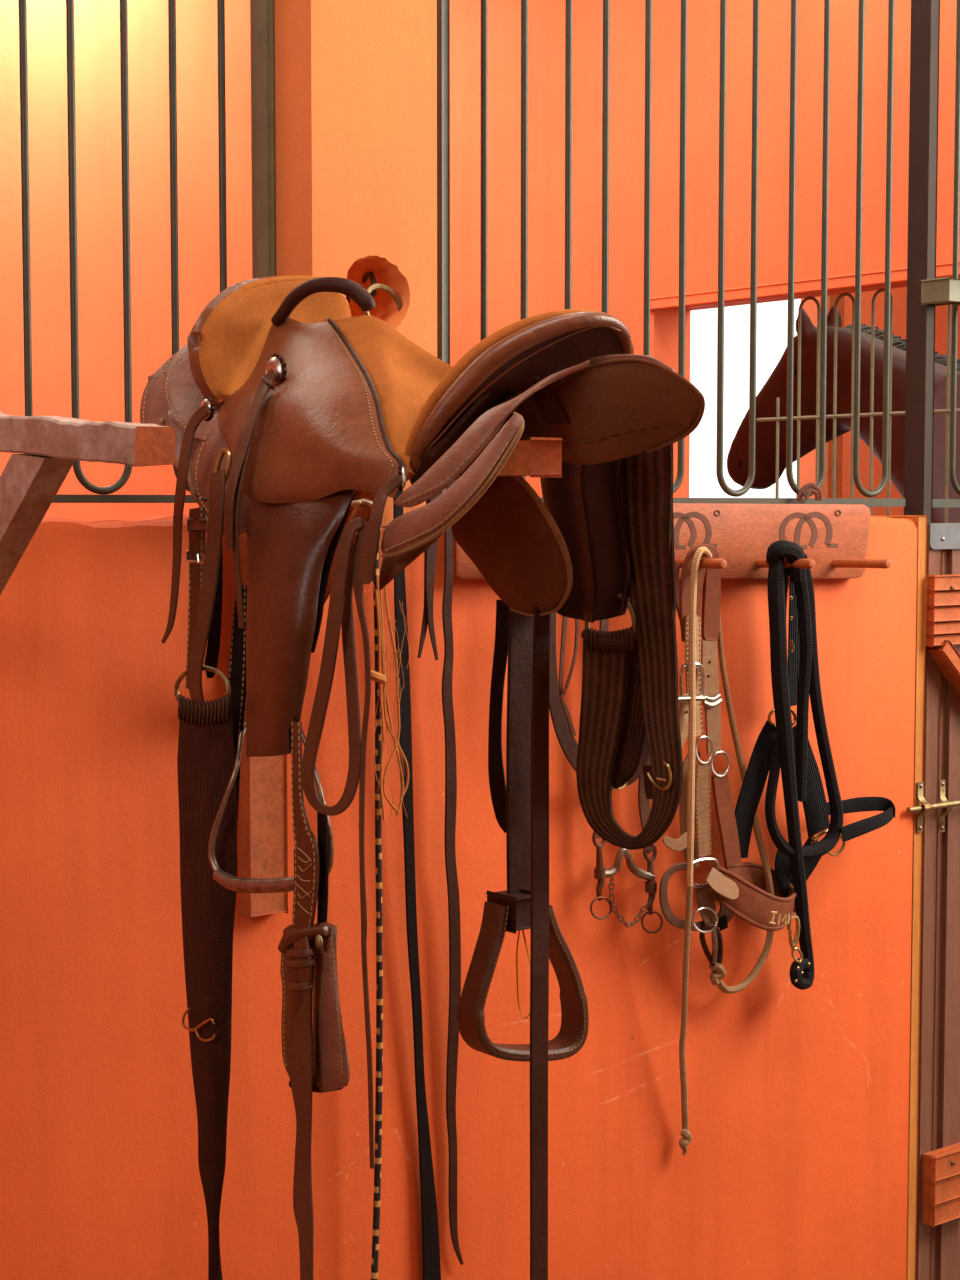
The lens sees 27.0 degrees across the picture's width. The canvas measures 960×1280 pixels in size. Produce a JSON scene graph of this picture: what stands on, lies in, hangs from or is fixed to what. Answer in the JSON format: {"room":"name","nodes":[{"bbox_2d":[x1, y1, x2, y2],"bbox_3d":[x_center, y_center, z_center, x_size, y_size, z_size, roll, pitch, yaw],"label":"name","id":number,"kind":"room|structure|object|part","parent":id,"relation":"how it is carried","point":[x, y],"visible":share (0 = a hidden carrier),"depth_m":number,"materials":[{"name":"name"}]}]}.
{"room":"farm building","nodes":[
{"label":"farm building","id":0,"kind":"room"},
{"bbox_2d":[250,0,436,525],"bbox_3d":[-0.211,-1.243,3.067,0.232,2.132,0.170,-3,5,-38],"label":"wall pillar","id":1,"kind":"structure","parent":0,"point":[355,81],"depth_m":3.03,"materials":[{"name":"paint"}]},
{"bbox_2d":[251,0,274,278],"bbox_3d":[-0.342,-0.758,3.042,0.039,0.418,0.046,-3,5,-38],"label":"post","id":2,"kind":"object","parent":1,"relation":"on","point":[262,106],"depth_m":3.04,"materials":[{"name":"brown metal"}]},
{"bbox_3d":[-0.331,-0.896,3.041,0.015,1.426,0.046,-3,5,-38],"label":"post","id":3,"kind":"part","parent":2,"relation":"part of","materials":[{"name":"metal"}]},
{"bbox_2d":[362,271,402,314],"bbox_3d":[-0.153,-0.521,3.096,0.072,0.098,0.087,0,4,0],"label":"ring","id":4,"kind":"object","parent":1,"relation":"attached to","point":[372,289],"visible":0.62,"depth_m":3.08,"materials":[{"name":"metal"}]},
{"bbox_2d":[0,515,917,1279],"bbox_3d":[-0.892,0.659,2.662,4.270,1.647,0.171,-3,5,-38],"label":"wall","id":5,"kind":"structure","parent":0,"point":[794,1166],"depth_m":3.18,"materials":[{"name":"paint"}]},
{"bbox_2d":[18,0,32,415],"bbox_3d":[-0.649,-0.603,2.812,0.012,0.574,0.046,-3,5,-38],"label":"bar","id":6,"kind":"object","parent":5,"relation":"in","point":[22,3],"depth_m":2.80,"materials":[{"name":"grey metal"}]},
{"bbox_2d":[66,0,79,418],"bbox_3d":[-0.592,-0.611,2.857,0.012,0.587,0.046,-3,5,-38],"label":"bar","id":7,"kind":"object","parent":5,"relation":"in","point":[70,41],"depth_m":2.85,"materials":[{"name":"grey metal"}]},
{"bbox_2d":[0,411,174,594],"bbox_3d":[-0.532,-0.113,2.414,0.052,0.349,0.579,-3,5,-38],"label":"rack","id":8,"kind":"object","parent":5,"relation":"attached to","point":[30,481],"visible":1,"depth_m":2.36,"materials":[{"name":"brown wood"}]},
{"bbox_2d":[52,460,174,502],"bbox_3d":[-0.544,-0.231,2.920,0.197,0.060,0.046,-3,5,-38],"label":"bar","id":9,"kind":"object","parent":5,"relation":"in","point":[59,498],"depth_m":2.90,"materials":[{"name":"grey metal"}]},
{"bbox_3d":[-1.058,-0.178,2.509,1.889,0.012,0.012,-3,5,-38],"label":"rail","id":10,"kind":"part","parent":9,"relation":"part of","materials":[{"name":"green metal"}]},
{"bbox_2d":[120,0,131,422],"bbox_3d":[-0.526,-0.619,2.908,0.012,0.603,0.046,-3,5,-38],"label":"bar","id":11,"kind":"object","parent":5,"relation":"in","point":[123,3],"depth_m":2.90,"materials":[{"name":"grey metal"}]},
{"bbox_2d":[239,437,562,918],"bbox_3d":[-0.121,0.072,2.672,0.090,0.709,0.706,-3,5,-38],"label":"rack","id":12,"kind":"object","parent":5,"relation":"attached to","point":[263,780],"visible":0.26,"depth_m":2.94,"materials":[{"name":"wood"}]},
{"bbox_3d":[-0.320,0.054,2.943,0.070,0.709,0.032,-3,5,-38],"label":"wall plate","id":13,"kind":"part","parent":12,"relation":"part of","materials":[{"name":"wood"}]},
{"bbox_2d":[140,275,704,1279],"bbox_3d":[-0.074,0.208,2.649,0.533,1.413,0.855,-3,5,-36],"label":"saddle","id":14,"kind":"object","parent":12,"relation":"on","point":[281,404],"visible":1,"depth_m":2.56,"materials":[{"name":"brown leather"}]},
{"bbox_2d":[208,722,333,892],"bbox_3d":[-0.238,0.137,2.540,0.222,0.369,0.111,3,5,38],"label":"stirrup","id":15,"kind":"object","parent":14,"relation":"hanging from","point":[233,883],"visible":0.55,"depth_m":2.54,"materials":[{"name":"leather"}]},
{"bbox_3d":[-0.215,-0.455,2.689,0.159,0.062,0.035,2,4,25],"label":"grab handle","id":16,"kind":"part","parent":14,"relation":"part of","materials":[{"name":"brown leather"}]},
{"bbox_2d":[371,523,382,1279],"bbox_3d":[-0.157,0.391,3.069,0.026,1.304,0.066,1,4,13],"label":"braided cord","id":17,"kind":"object","parent":14,"relation":"hanging from","point":[378,830],"visible":0.78,"depth_m":3.06,"materials":[{"name":"brown leather"}]},
{"bbox_2d":[364,575,409,820],"bbox_3d":[-0.140,0.088,3.017,0.022,0.374,0.089,3,5,41],"label":"bundle","id":18,"kind":"object","parent":17,"relation":"attached to","point":[382,678],"visible":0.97,"depth_m":3.02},
{"bbox_3d":[-0.093,-0.308,2.532,0.130,0.231,0.393,-1,4,-17],"label":"seat","id":19,"kind":"part","parent":14,"relation":"part of","materials":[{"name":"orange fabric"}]},
{"bbox_2d":[393,491,440,1279],"bbox_3d":[-0.098,0.415,3.131,0.016,1.326,0.110,3,5,38],"label":"leather strap","id":20,"kind":"object","parent":14,"relation":"hanging from","point":[430,1245],"visible":0.86,"depth_m":3.13,"materials":[{"name":"black leather"}]},
{"bbox_2d":[417,493,439,659],"bbox_3d":[-0.077,-0.115,3.079,0.043,0.294,0.008,-3,5,-38],"label":"strap","id":21,"kind":"object","parent":14,"relation":"attached to","point":[430,554],"visible":0.7,"depth_m":3.08,"materials":[{"name":"brown leather"}]},
{"bbox_2d":[442,480,463,1264],"bbox_3d":[-0.044,0.373,3.169,0.022,1.281,0.062,1,4,16],"label":"leather strap","id":22,"kind":"object","parent":14,"relation":"hanging from","point":[447,696],"visible":0.94,"depth_m":3.17,"materials":[{"name":"brown leather"}]},
{"bbox_2d":[576,444,682,849],"bbox_3d":[0.196,0.000,2.660,0.060,0.569,0.224,-3,5,-34],"label":"strap","id":23,"kind":"object","parent":14,"relation":"hanging from","point":[629,695],"visible":0.98,"depth_m":2.64,"materials":[{"name":"brown fabric"}]},
{"bbox_2d":[453,503,890,578],"bbox_3d":[0.378,-0.163,3.392,0.973,0.140,0.156,-3,5,-38],"label":"wall hook rack","id":24,"kind":"object","parent":5,"relation":"attached to","point":[833,537],"visible":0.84,"depth_m":3.55,"materials":[{"name":"brown wood"}]},
{"bbox_2d":[549,612,662,933],"bbox_3d":[0.212,0.156,3.308,0.296,0.709,0.068,-4,5,-45],"label":"bridle","id":25,"kind":"object","parent":24,"relation":"hanging from","point":[562,722],"visible":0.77,"depth_m":3.34,"materials":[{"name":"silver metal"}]},
{"bbox_3d":[0.254,0.440,3.382,0.098,0.092,0.002,-3,5,-38],"label":"curb chain","id":26,"kind":"part","parent":25,"relation":"part of","materials":[{"name":"metal"}]},
{"bbox_2d":[679,547,773,1154],"bbox_3d":[0.414,0.372,3.499,0.090,1.075,0.289,3,5,36],"label":"lead rope","id":27,"kind":"object","parent":24,"relation":"hanging from","point":[718,972],"visible":0.95,"depth_m":3.46,"materials":[{"name":"beige fabric"}]},
{"bbox_2d":[659,544,796,932],"bbox_3d":[0.450,0.175,3.472,0.349,0.687,0.089,-4,5,-43],"label":"halter","id":28,"kind":"object","parent":24,"relation":"hanging from","point":[739,889],"visible":0.95,"depth_m":3.44,"materials":[{"name":"leather"}]},
{"bbox_2d":[765,540,842,989],"bbox_3d":[0.570,0.230,3.562,0.069,0.816,0.214,3,5,42],"label":"lead rope","id":29,"kind":"object","parent":24,"relation":"hanging from","point":[794,782],"visible":0.98,"depth_m":3.54,"materials":[{"name":"black fabric"}]},
{"bbox_2d":[734,548,895,897],"bbox_3d":[0.618,0.155,3.611,0.408,0.656,0.065,-3,5,-37],"label":"halter","id":30,"kind":"object","parent":24,"relation":"hanging from","point":[816,808],"visible":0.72,"depth_m":3.59,"materials":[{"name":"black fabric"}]},
{"bbox_2d":[673,0,904,506],"bbox_3d":[0.584,-0.741,3.762,0.630,0.979,0.036,-3,5,-38],"label":"bars","id":31,"kind":"object","parent":5,"relation":"in","point":[869,502],"depth_m":3.75,"materials":[{"name":"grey metal"}]},
{"bbox_3d":[0.386,-0.250,3.635,1.158,0.016,0.016,-3,5,-38],"label":"rail","id":32,"kind":"part","parent":31,"relation":"part of","materials":[{"name":"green metal"}]},
{"bbox_2d":[797,483,821,500],"bbox_3d":[0.626,-0.280,3.780,0.056,0.035,0.026,-2,4,-25],"label":"loop","id":33,"kind":"object","parent":5,"relation":"on","point":[808,488],"visible":1,"depth_m":3.78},
{"bbox_2d":[815,0,830,487],"bbox_3d":[0.639,-0.749,3.805,0.027,0.915,0.036,-3,5,-38],"label":"bar","id":34,"kind":"object","parent":5,"relation":"in","point":[827,3],"depth_m":3.81,"materials":[{"name":"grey metal"}]},
{"bbox_2d":[870,515,926,1279],"bbox_3d":[0.804,0.574,3.978,0.029,1.642,0.164,-3,5,-38],"label":"trim","id":35,"kind":"structure","parent":5,"relation":"attached to","point":[920,520],"depth_m":3.91,"materials":[{"name":"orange wood"}]},
{"bbox_2d":[904,0,959,523],"bbox_3d":[1.000,-0.925,4.046,0.298,1.504,0.117,-3,5,-38],"label":"post","id":36,"kind":"object","parent":5,"relation":"attached to","point":[925,291],"visible":0.81,"depth_m":4.00,"materials":[{"name":"grey metal"}]},
{"bbox_2d":[916,523,959,1279],"bbox_3d":[1.127,0.555,4.170,0.688,1.598,0.057,-3,5,-39],"label":"door","id":37,"kind":"structure","parent":5,"relation":"in","point":[937,1247],"depth_m":3.98,"materials":[{"name":"brown wood"}]},
{"bbox_2d":[906,780,959,832],"bbox_3d":[0.911,0.328,3.935,0.224,0.108,0.032,-3,5,-40],"label":"bolt","id":38,"kind":"object","parent":37,"relation":"attached to","point":[926,807],"visible":1,"depth_m":3.90,"materials":[{"name":"gold metal"}]},
{"bbox_3d":[0.914,0.324,3.931,0.224,0.012,0.012,-3,5,-38],"label":"rod","id":39,"kind":"part","parent":38,"relation":"part of","materials":[{"name":"gold metal"}]},
{"bbox_2d":[921,574,959,1226],"bbox_3d":[0.944,0.516,3.971,0.193,1.294,0.046,-3,5,-38],"label":"bracket","id":40,"kind":"object","parent":37,"relation":"attached to","point":[940,1167],"visible":1,"depth_m":3.93,"materials":[{"name":"wood"}]},
{"bbox_3d":[0.971,-0.207,3.964,0.249,0.051,0.006,-3,5,-38],"label":"metal plate","id":41,"kind":"part","parent":37,"relation":"part of","materials":[{"name":"silver metal"}]},
{"bbox_2d":[0,0,959,520],"bbox_3d":[-1.211,-0.660,6.507,10.200,3.760,0.151,-3,5,-38],"label":"wall","id":42,"kind":"structure","parent":0,"point":[96,22],"depth_m":6.41,"materials":[{"name":"paint"}]},
{"bbox_2d":[168,0,178,355],"bbox_3d":[-0.463,-0.678,2.953,0.013,0.515,0.046,-3,5,-38],"label":"bar","id":43,"kind":"object","parent":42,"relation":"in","point":[171,3],"depth_m":2.95,"materials":[{"name":"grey metal"}]},
{"bbox_2d":[217,0,226,291],"bbox_3d":[-0.398,-0.737,2.999,0.013,0.429,0.046,-3,5,-38],"label":"bar","id":44,"kind":"object","parent":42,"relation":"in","point":[220,3],"depth_m":2.99,"materials":[{"name":"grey metal"}]},
{"bbox_2d":[821,294,843,497],"bbox_3d":[1.496,-0.395,8.530,0.098,2.968,0.038,-3,5,-38],"label":"trim","id":45,"kind":"structure","parent":42,"relation":"attached to","point":[826,488],"depth_m":8.48,"materials":[{"name":"paint"}]},
{"bbox_2d":[450,0,959,497],"bbox_3d":[0.489,-0.602,5.648,0.140,3.760,3.300,-3,5,-38],"label":"wall","id":46,"kind":"structure","parent":0,"point":[546,18],"depth_m":5.46,"materials":[{"name":"paint"}]},
{"bbox_2d":[437,0,449,364],"bbox_3d":[-0.070,-0.741,3.250,0.025,0.583,0.036,-3,5,-38],"label":"bar","id":47,"kind":"object","parent":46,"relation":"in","point":[443,180],"depth_m":3.24,"materials":[{"name":"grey metal"}]},
{"bbox_3d":[-0.066,-0.909,3.242,0.020,1.426,0.036,-3,5,-38],"label":"post","id":48,"kind":"part","parent":47,"relation":"part of","materials":[{"name":"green metal"}]},
{"bbox_2d":[480,0,487,340],"bbox_3d":[-0.004,-0.771,3.299,0.015,0.552,0.036,-3,5,-38],"label":"bar","id":49,"kind":"object","parent":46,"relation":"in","point":[483,3],"depth_m":3.30,"materials":[{"name":"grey metal"}]},
{"bbox_2d":[520,0,527,319],"bbox_3d":[0.063,-0.800,3.350,0.015,0.526,0.036,-3,5,-38],"label":"bar","id":50,"kind":"object","parent":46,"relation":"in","point":[524,3],"depth_m":3.35,"materials":[{"name":"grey metal"}]},
{"bbox_2d":[564,0,571,309],"bbox_3d":[0.139,-0.823,3.408,0.016,0.518,0.036,-3,5,-38],"label":"bar","id":51,"kind":"object","parent":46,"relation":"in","point":[568,3],"depth_m":3.41,"materials":[{"name":"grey metal"}]},
{"bbox_2d":[601,0,609,313],"bbox_3d":[0.205,-0.832,3.459,0.016,0.533,0.036,-3,5,-38],"label":"bar","id":52,"kind":"object","parent":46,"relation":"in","point":[606,3],"depth_m":3.46,"materials":[{"name":"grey metal"}]},
{"bbox_2d":[643,0,651,355],"bbox_3d":[0.283,-0.810,3.522,0.016,0.615,0.036,-3,5,-38],"label":"bar","id":53,"kind":"object","parent":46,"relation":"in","point":[648,3],"depth_m":3.52,"materials":[{"name":"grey metal"}]},
{"bbox_2d":[678,0,686,377],"bbox_3d":[0.350,-0.802,3.575,0.017,0.663,0.036,-3,5,-38],"label":"bar","id":54,"kind":"object","parent":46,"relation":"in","point":[683,15],"depth_m":3.57,"materials":[{"name":"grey metal"}]},
{"bbox_2d":[757,398,786,497],"bbox_3d":[0.771,-0.504,5.262,0.010,0.259,0.104,-3,5,-38],"label":"bar","id":55,"kind":"object","parent":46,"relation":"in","point":[777,418],"depth_m":5.25,"materials":[{"name":"metal"}]},
{"bbox_2d":[650,261,959,309],"bbox_3d":[0.868,-0.893,5.019,0.018,0.032,1.321,-3,5,-38],"label":"trim","id":56,"kind":"structure","parent":46,"relation":"attached to","point":[943,270],"depth_m":5.09,"materials":[{"name":"paint"}]},
{"bbox_2d":[793,296,820,487],"bbox_3d":[0.846,-0.638,5.156,0.010,0.489,0.090,-3,5,-38],"label":"bar","id":57,"kind":"object","parent":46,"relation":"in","point":[798,417],"depth_m":5.15,"materials":[{"name":"metal"}]},
{"bbox_2d":[826,292,854,497],"bbox_3d":[0.917,-0.619,5.066,0.010,0.515,0.094,-3,5,-38],"label":"bar","id":58,"kind":"object","parent":46,"relation":"in","point":[834,416],"depth_m":5.07,"materials":[{"name":"metal"}]},
{"bbox_3d":[1.020,-0.559,4.937,0.010,0.010,0.927,-3,5,-38],"label":"rail","id":59,"kind":"part","parent":58,"relation":"part of","materials":[{"name":"metal"}]},
{"bbox_2d":[860,288,884,490],"bbox_3d":[0.980,-0.622,4.985,0.010,0.498,0.072,-3,5,-38],"label":"bar","id":60,"kind":"object","parent":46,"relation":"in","point":[871,414],"depth_m":4.98,"materials":[{"name":"metal"}]},
{"bbox_2d":[887,294,904,497],"bbox_3d":[1.029,-0.601,4.924,0.010,0.498,0.051,-3,5,-38],"label":"bar","id":61,"kind":"object","parent":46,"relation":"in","point":[891,413],"depth_m":4.94,"materials":[{"name":"metal"}]},
{"bbox_2d":[934,305,950,498],"bbox_3d":[1.116,-0.571,4.814,0.010,0.461,0.046,-3,5,-38],"label":"bar","id":62,"kind":"object","parent":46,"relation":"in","point":[947,410],"depth_m":4.80,"materials":[{"name":"metal"}]},
{"bbox_2d":[932,304,959,506],"bbox_3d":[0.942,-0.475,4.055,0.085,0.407,0.016,-3,5,-38],"label":"bar","id":63,"kind":"object","parent":46,"relation":"in","point":[953,399],"depth_m":4.07,"materials":[{"name":"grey metal"}]},
{"bbox_3d":[1.136,-0.288,4.220,0.582,0.017,0.016,-3,5,-38],"label":"rail","id":64,"kind":"part","parent":63,"relation":"part of","materials":[{"name":"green metal"}]},
{"bbox_2d":[952,0,959,278],"bbox_3d":[0.956,-1.006,4.030,0.019,0.552,0.016,-3,5,-38],"label":"bar","id":65,"kind":"object","parent":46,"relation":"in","point":[956,201],"depth_m":4.03,"materials":[{"name":"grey metal"}]},
{"bbox_3d":[1.558,1.515,2.939,16.000,0.100,9.500,-3,5,-38],"label":"floor","id":66,"kind":"structure","parent":0,"visible":0},
{"bbox_2d":[727,305,959,522],"bbox_3d":[1.850,0.159,5.863,2.070,2.238,0.999,-1,4,-13],"label":"horse","id":67,"kind":"object","parent":66,"relation":"on","point":[775,387],"visible":0.51,"depth_m":5.59}
]}

